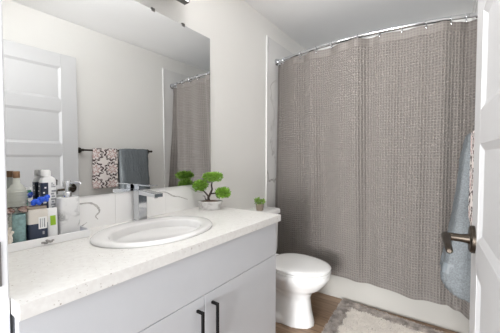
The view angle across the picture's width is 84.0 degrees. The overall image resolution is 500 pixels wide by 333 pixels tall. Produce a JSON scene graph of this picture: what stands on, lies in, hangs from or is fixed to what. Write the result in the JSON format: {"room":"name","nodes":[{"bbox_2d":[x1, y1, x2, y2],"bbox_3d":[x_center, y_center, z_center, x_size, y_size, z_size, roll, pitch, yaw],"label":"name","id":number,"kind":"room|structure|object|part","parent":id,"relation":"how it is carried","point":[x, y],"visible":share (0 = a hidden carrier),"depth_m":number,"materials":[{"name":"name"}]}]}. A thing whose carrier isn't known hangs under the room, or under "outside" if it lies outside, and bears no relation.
{"room":"bathroom","nodes":[
{"label":"bathroom","id":0,"kind":"room"},
{"bbox_2d":[135,0,306,209],"bbox_3d":[-0.228,-0.094,2.081,0.126,2.440,3.020,1,2,35],"label":"wall","id":1,"kind":"structure","parent":0,"point":[237,32],"depth_m":2.19,"materials":[{"name":"paint"}]},
{"bbox_2d":[2,0,210,201],"bbox_3d":[-0.613,-0.366,1.400,0.020,0.983,1.187,1,2,35],"label":"mirror","id":2,"kind":"object","parent":1,"relation":"attached to","point":[106,96],"visible":1,"depth_m":1.29,"materials":[{"name":"silver mirror"}]},
{"bbox_2d":[7,185,207,228],"bbox_3d":[-0.626,0.201,1.407,0.010,0.150,1.184,1,2,35],"label":"backsplash","id":3,"kind":"structure","parent":1,"relation":"attached to","point":[98,210],"depth_m":1.40,"materials":[{"name":"stone"}]},
{"bbox_2d":[177,0,188,4],"bbox_3d":[-0.595,-0.997,1.313,0.124,0.159,0.705,1,2,35],"label":"vanity light","id":4,"kind":"object","parent":1,"relation":"attached to","point":[184,2],"visible":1,"depth_m":1.56,"materials":[{"name":"silver metal"}]},
{"bbox_2d":[266,35,267,206],"bbox_3d":[0.149,-0.029,2.516,0.012,2.284,0.012,1,2,35],"label":"trim","id":5,"kind":"structure","parent":1,"relation":"attached to","point":[266,35],"depth_m":2.49,"materials":[{"name":"white plastic"}]},
{"bbox_2d":[275,19,476,319],"bbox_3d":[0.812,-0.013,2.168,1.470,1.878,0.240,1,2,35],"label":"shower curtain","id":6,"kind":"object","parent":1,"relation":"attached to","point":[372,132],"visible":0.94,"depth_m":2.05,"materials":[{"name":"fabric"}]},
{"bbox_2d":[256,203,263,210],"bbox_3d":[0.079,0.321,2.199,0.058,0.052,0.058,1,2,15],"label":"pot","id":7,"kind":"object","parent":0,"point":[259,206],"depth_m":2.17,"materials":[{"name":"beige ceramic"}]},
{"bbox_2d":[244,0,473,48],"bbox_3d":[0.477,-1.350,1.639,1.800,0.100,3.180,1,2,35],"label":"ceiling","id":8,"kind":"structure","parent":0,"point":[311,23],"depth_m":2.41,"materials":[{"name":"paint"}]},
{"bbox_2d":[275,292,457,332],"bbox_3d":[-0.001,1.209,1.036,1.800,0.100,4.840,1,2,35],"label":"floor","id":9,"kind":"structure","parent":0,"point":[323,305],"depth_m":2.09,"materials":[{"name":"brown wood"}]},
{"bbox_2d":[10,223,275,332],"bbox_3d":[-0.394,0.735,1.258,0.579,0.834,1.170,1,2,35],"label":"vanity cabinet","id":10,"kind":"object","parent":9,"relation":"on","point":[229,286],"visible":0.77,"depth_m":1.06,"materials":[{"name":"laminate"}]},
{"bbox_2d":[8,207,280,321],"bbox_3d":[-0.397,0.300,1.251,0.570,0.036,1.184,1,2,35],"label":"countertop","id":11,"kind":"structure","parent":10,"relation":"on","point":[45,278],"depth_m":0.87,"materials":[{"name":"stone"}]},
{"bbox_2d":[8,226,89,252],"bbox_3d":[-0.797,0.273,1.028,0.116,0.029,0.344,2,2,39],"label":"tray","id":12,"kind":"object","parent":11,"relation":"on","point":[84,232],"visible":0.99,"depth_m":1.02,"materials":[{"name":"white stone"}]},
{"bbox_2d":[8,227,13,243],"bbox_3d":[-0.826,0.241,0.933,0.034,0.094,0.047,1,2,35],"label":"ornament","id":13,"kind":"object","parent":12,"relation":"on","point":[10,238],"visible":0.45,"depth_m":0.94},
{"bbox_2d":[7,171,27,243],"bbox_3d":[-0.849,0.149,1.011,0.065,0.264,0.065,1,2,35],"label":"glass bottle","id":14,"kind":"object","parent":12,"relation":"on","point":[17,193],"visible":0.48,"depth_m":0.99,"materials":[{"name":"white glass"}]},
{"bbox_2d":[12,213,26,242],"bbox_3d":[-0.810,0.225,0.975,0.040,0.116,0.040,1,2,35],"label":"box","id":15,"kind":"object","parent":12,"relation":"on","point":[18,219],"visible":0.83,"depth_m":0.96,"materials":[{"name":"teal cardboard"}]},
{"bbox_2d":[7,206,29,214],"bbox_3d":[-0.815,0.152,0.969,0.030,0.022,0.092,1,2,35],"label":"eyeglasses","id":16,"kind":"object","parent":15,"relation":"on","point":[10,210],"visible":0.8,"depth_m":0.97,"materials":[{"name":"plastic"}]},
{"bbox_2d":[25,187,30,205],"bbox_3d":[-0.838,0.179,1.041,0.018,0.203,0.028,1,2,35],"label":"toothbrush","id":17,"kind":"object","parent":12,"relation":"on","point":[27,188],"visible":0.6,"depth_m":1.04,"materials":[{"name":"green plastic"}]},
{"bbox_2d":[25,205,47,240],"bbox_3d":[-0.785,0.213,1.020,0.055,0.136,0.062,1,2,35],"label":"box","id":18,"kind":"object","parent":12,"relation":"on","point":[37,215],"visible":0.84,"depth_m":1.00,"materials":[{"name":"beige cardboard"}]},
{"bbox_3d":[-0.785,0.149,1.018,0.049,0.008,0.057,1,2,35],"label":"lid","id":19,"kind":"part","parent":18,"relation":"part of","materials":[{"name":"beige cardboard"}]},
{"bbox_2d":[31,194,49,205],"bbox_3d":[-0.775,0.124,1.024,0.050,0.036,0.052,0,2,-8],"label":"tie","id":20,"kind":"object","parent":18,"relation":"on","point":[39,200],"visible":1,"depth_m":1.01,"materials":[{"name":"fabric"}]},
{"bbox_2d":[38,170,55,207],"bbox_3d":[-0.795,0.146,1.091,0.039,0.266,0.052,1,2,35],"label":"lotion bottle","id":21,"kind":"object","parent":12,"relation":"on","point":[47,183],"visible":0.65,"depth_m":1.08,"materials":[{"name":"white plastic"}]},
{"bbox_3d":[-0.802,0.156,1.082,0.039,0.187,0.027,1,2,35],"label":"navy panel","id":22,"kind":"part","parent":21,"relation":"part of","materials":[{"name":"plastic"}]},
{"bbox_2d":[51,183,55,207],"bbox_3d":[-0.772,0.129,1.091,0.001,0.131,0.017,1,2,35],"label":"print","id":23,"kind":"object","parent":21,"relation":"attached to","point":[53,185],"depth_m":1.09},
{"bbox_2d":[47,207,57,236],"bbox_3d":[-0.759,0.219,1.061,0.030,0.122,0.039,1,2,35],"label":"box","id":24,"kind":"object","parent":12,"relation":"on","point":[52,212],"visible":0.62,"depth_m":1.05,"materials":[{"name":"white cardboard"}]},
{"bbox_2d":[55,181,81,234],"bbox_3d":[-0.727,0.168,1.111,0.078,0.222,0.072,1,2,35],"label":"soap dispenser","id":25,"kind":"object","parent":12,"relation":"on","point":[68,205],"visible":0.87,"depth_m":1.10,"materials":[{"name":"stone"}]},
{"bbox_2d":[132,183,162,220],"bbox_3d":[-0.511,0.183,1.384,0.177,0.187,0.060,1,2,35],"label":"faucet","id":26,"kind":"object","parent":11,"relation":"on","point":[140,193],"visible":0.88,"depth_m":1.40,"materials":[{"name":"silver metal"}]},
{"bbox_3d":[-0.526,0.092,1.392,0.138,0.005,0.048,1,2,35],"label":"lever","id":27,"kind":"part","parent":26,"relation":"part of","materials":[{"name":"silver metal"}]},
{"bbox_3d":[-0.490,0.132,1.368,0.128,0.029,0.048,1,2,35],"label":"spout","id":28,"kind":"part","parent":26,"relation":"part of","materials":[{"name":"silver metal"}]},
{"bbox_2d":[90,216,211,248],"bbox_3d":[-0.408,0.337,1.229,0.416,0.142,0.544,1,2,35],"label":"sink basin","id":29,"kind":"object","parent":11,"relation":"in","point":[155,231],"visible":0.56,"depth_m":1.22,"materials":[{"name":"white ceramic"}]},
{"bbox_2d":[192,171,230,209],"bbox_3d":[-0.240,0.147,1.725,0.242,0.238,0.132,0,2,-14],"label":"bonsai plant","id":30,"kind":"object","parent":11,"relation":"on","point":[223,192],"visible":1,"depth_m":1.70,"materials":[{"name":"green plant"}]},
{"bbox_3d":[-0.247,0.240,1.729,0.139,0.053,0.120,1,2,35],"label":"pot","id":31,"kind":"part","parent":30,"relation":"part of","materials":[{"name":"ceramic"}]},
{"bbox_3d":[-0.359,0.796,0.883,0.020,0.545,0.590,1,2,35],"label":"cabinet door","id":32,"kind":"part","parent":10,"relation":"part of","materials":[{"name":"laminate"}]},
{"bbox_3d":[-0.191,0.638,1.071,0.036,0.160,0.010,1,2,35],"label":"handle","id":33,"kind":"part","parent":10,"relation":"part of","materials":[{"name":"black metal"}]},
{"bbox_3d":[-0.143,0.636,1.141,0.036,0.160,0.010,1,2,35],"label":"handle","id":34,"kind":"part","parent":10,"relation":"part of","materials":[{"name":"black metal"}]},
{"bbox_3d":[-0.025,0.781,1.364,0.020,0.545,0.576,1,2,35],"label":"cabinet door","id":35,"kind":"part","parent":10,"relation":"part of","materials":[{"name":"laminate"}]},
{"bbox_2d":[246,206,330,328],"bbox_3d":[0.257,0.740,2.087,0.699,0.775,0.406,1,2,35],"label":"toilet","id":36,"kind":"object","parent":9,"relation":"on","point":[298,276],"visible":0.55,"depth_m":1.95,"materials":[{"name":"ceramic"}]},
{"bbox_2d":[253,197,265,210],"bbox_3d":[0.073,0.293,2.199,0.096,0.110,0.086,0,2,-17],"label":"potted succulent","id":37,"kind":"object","parent":36,"relation":"on","point":[259,206],"visible":1,"depth_m":2.18,"materials":[{"name":"green plant"}]},
{"bbox_3d":[0.059,0.368,2.214,0.216,0.042,0.406,1,2,35],"label":"tank lid","id":38,"kind":"part","parent":36,"relation":"part of","materials":[{"name":"ceramic"}]},
{"bbox_3d":[0.058,0.564,2.220,0.194,0.348,0.380,1,2,35],"label":"tank","id":39,"kind":"part","parent":36,"relation":"part of","materials":[{"name":"ceramic"}]},
{"bbox_3d":[0.360,0.730,2.016,0.447,0.012,0.376,1,2,35],"label":"seat","id":40,"kind":"part","parent":36,"relation":"part of","materials":[{"name":"ceramic"}]},
{"bbox_3d":[0.360,0.707,2.015,0.449,0.024,0.378,1,2,35],"label":"lid","id":41,"kind":"part","parent":36,"relation":"part of","materials":[{"name":"ceramic"}]},
{"bbox_3d":[0.286,0.932,2.073,0.618,0.392,0.369,1,2,35],"label":"bowl","id":42,"kind":"part","parent":36,"relation":"part of","materials":[{"name":"ceramic"}]},
{"bbox_2d":[322,299,442,332],"bbox_3d":[0.893,1.120,1.800,0.788,0.034,0.681,1,2,35],"label":"bath rug","id":43,"kind":"object","parent":9,"relation":"on","point":[349,317],"visible":1,"depth_m":1.97,"materials":[{"name":"beige fabric"}]},
{"bbox_2d":[317,275,468,332],"bbox_3d":[1.077,0.913,2.578,1.475,0.400,0.747,1,2,35],"label":"bathtub","id":44,"kind":"object","parent":9,"relation":"on","point":[443,316],"visible":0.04,"depth_m":2.11,"materials":[{"name":"ceramic"}]},
{"bbox_2d":[275,12,477,65],"bbox_3d":[0.816,-0.970,2.142,1.490,0.064,0.168,1,2,36],"label":"curtain rod","id":45,"kind":"object","parent":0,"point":[475,14],"visible":0.92,"depth_m":1.95,"materials":[{"name":"silver metal"}]},
{"bbox_2d":[318,18,471,49],"bbox_3d":[1.331,-0.117,2.909,1.740,2.440,0.120,1,2,35],"label":"wall","id":46,"kind":"structure","parent":0,"point":[468,19],"depth_m":2.64,"materials":[{"name":"paint"}]},
{"bbox_2d":[472,0,477,19],"bbox_3d":[1.097,-0.063,1.160,0.126,2.440,3.020,1,2,35],"label":"wall","id":47,"kind":"structure","parent":0,"point":[475,1],"depth_m":2.11,"materials":[{"name":"paint"}]},
{"bbox_3d":[1.001,-0.124,1.195,0.087,0.052,0.771,1,2,35],"label":"towel bar","id":48,"kind":"object","parent":47,"relation":"attached to","visible":0},
{"bbox_2d":[439,133,470,302],"bbox_3d":[1.042,0.224,1.360,0.181,0.763,0.350,1,2,35],"label":"bath towel","id":49,"kind":"object","parent":48,"relation":"hanging from","point":[455,272],"visible":0.64,"depth_m":1.24,"materials":[{"name":"fabric"}]},
{"bbox_2d":[468,130,474,225],"bbox_3d":[0.887,0.051,1.093,0.030,0.390,0.244,1,2,35],"label":"hand towel","id":50,"kind":"object","parent":48,"relation":"hanging from","point":[470,205],"visible":0.32,"depth_m":1.10,"materials":[{"name":"fabric"}]},
{"bbox_3d":[-0.393,-0.043,0.430,1.740,2.440,0.120,1,2,35],"label":"wall","id":51,"kind":"structure","parent":0,"visible":0},
{"bbox_2d":[0,0,9,332],"bbox_3d":[-0.589,0.107,0.573,0.022,2.130,0.133,1,2,35],"label":"trim","id":52,"kind":"structure","parent":51,"relation":"attached to","point":[4,265],"depth_m":0.62,"materials":[{"name":"paint"}]},
{"bbox_3d":[-0.563,0.216,0.596,0.003,0.100,0.045,1,2,35],"label":"strike plate","id":53,"kind":"part","parent":52,"relation":"part of","materials":[{"name":"silver metal"}]},
{"bbox_2d":[441,0,499,332],"bbox_3d":[0.453,0.121,0.531,0.119,2.085,0.915,1,2,33],"label":"door","id":54,"kind":"structure","parent":51,"relation":"in","point":[482,238],"depth_m":0.73,"materials":[{"name":"paint"}]},
{"bbox_3d":[0.590,0.225,0.832,0.026,0.028,0.164,1,2,33],"label":"lever","id":55,"kind":"part","parent":54,"relation":"part of","materials":[{"name":"brown metal"}]},
{"bbox_3d":[0.683,0.224,0.854,0.013,0.084,0.084,1,2,33],"label":"handle","id":56,"kind":"part","parent":54,"relation":"part of","materials":[{"name":"brown metal"}]},
{"bbox_3d":[0.491,0.121,0.513,0.035,2.085,0.905,1,2,33],"label":"frame","id":57,"kind":"part","parent":54,"relation":"part of","materials":[{"name":"paint"}]},
{"bbox_3d":[0.487,0.460,0.525,0.024,0.278,0.657,1,2,33],"label":"panel","id":58,"kind":"part","parent":54,"relation":"part of","materials":[{"name":"paint"}]},
{"bbox_3d":[0.487,0.084,0.514,0.024,0.278,0.657,1,2,33],"label":"panel","id":59,"kind":"part","parent":54,"relation":"part of","materials":[{"name":"paint"}]},
{"bbox_3d":[0.488,-0.292,0.502,0.024,0.278,0.657,1,2,33],"label":"panel","id":60,"kind":"part","parent":54,"relation":"part of","materials":[{"name":"paint"}]}
]}

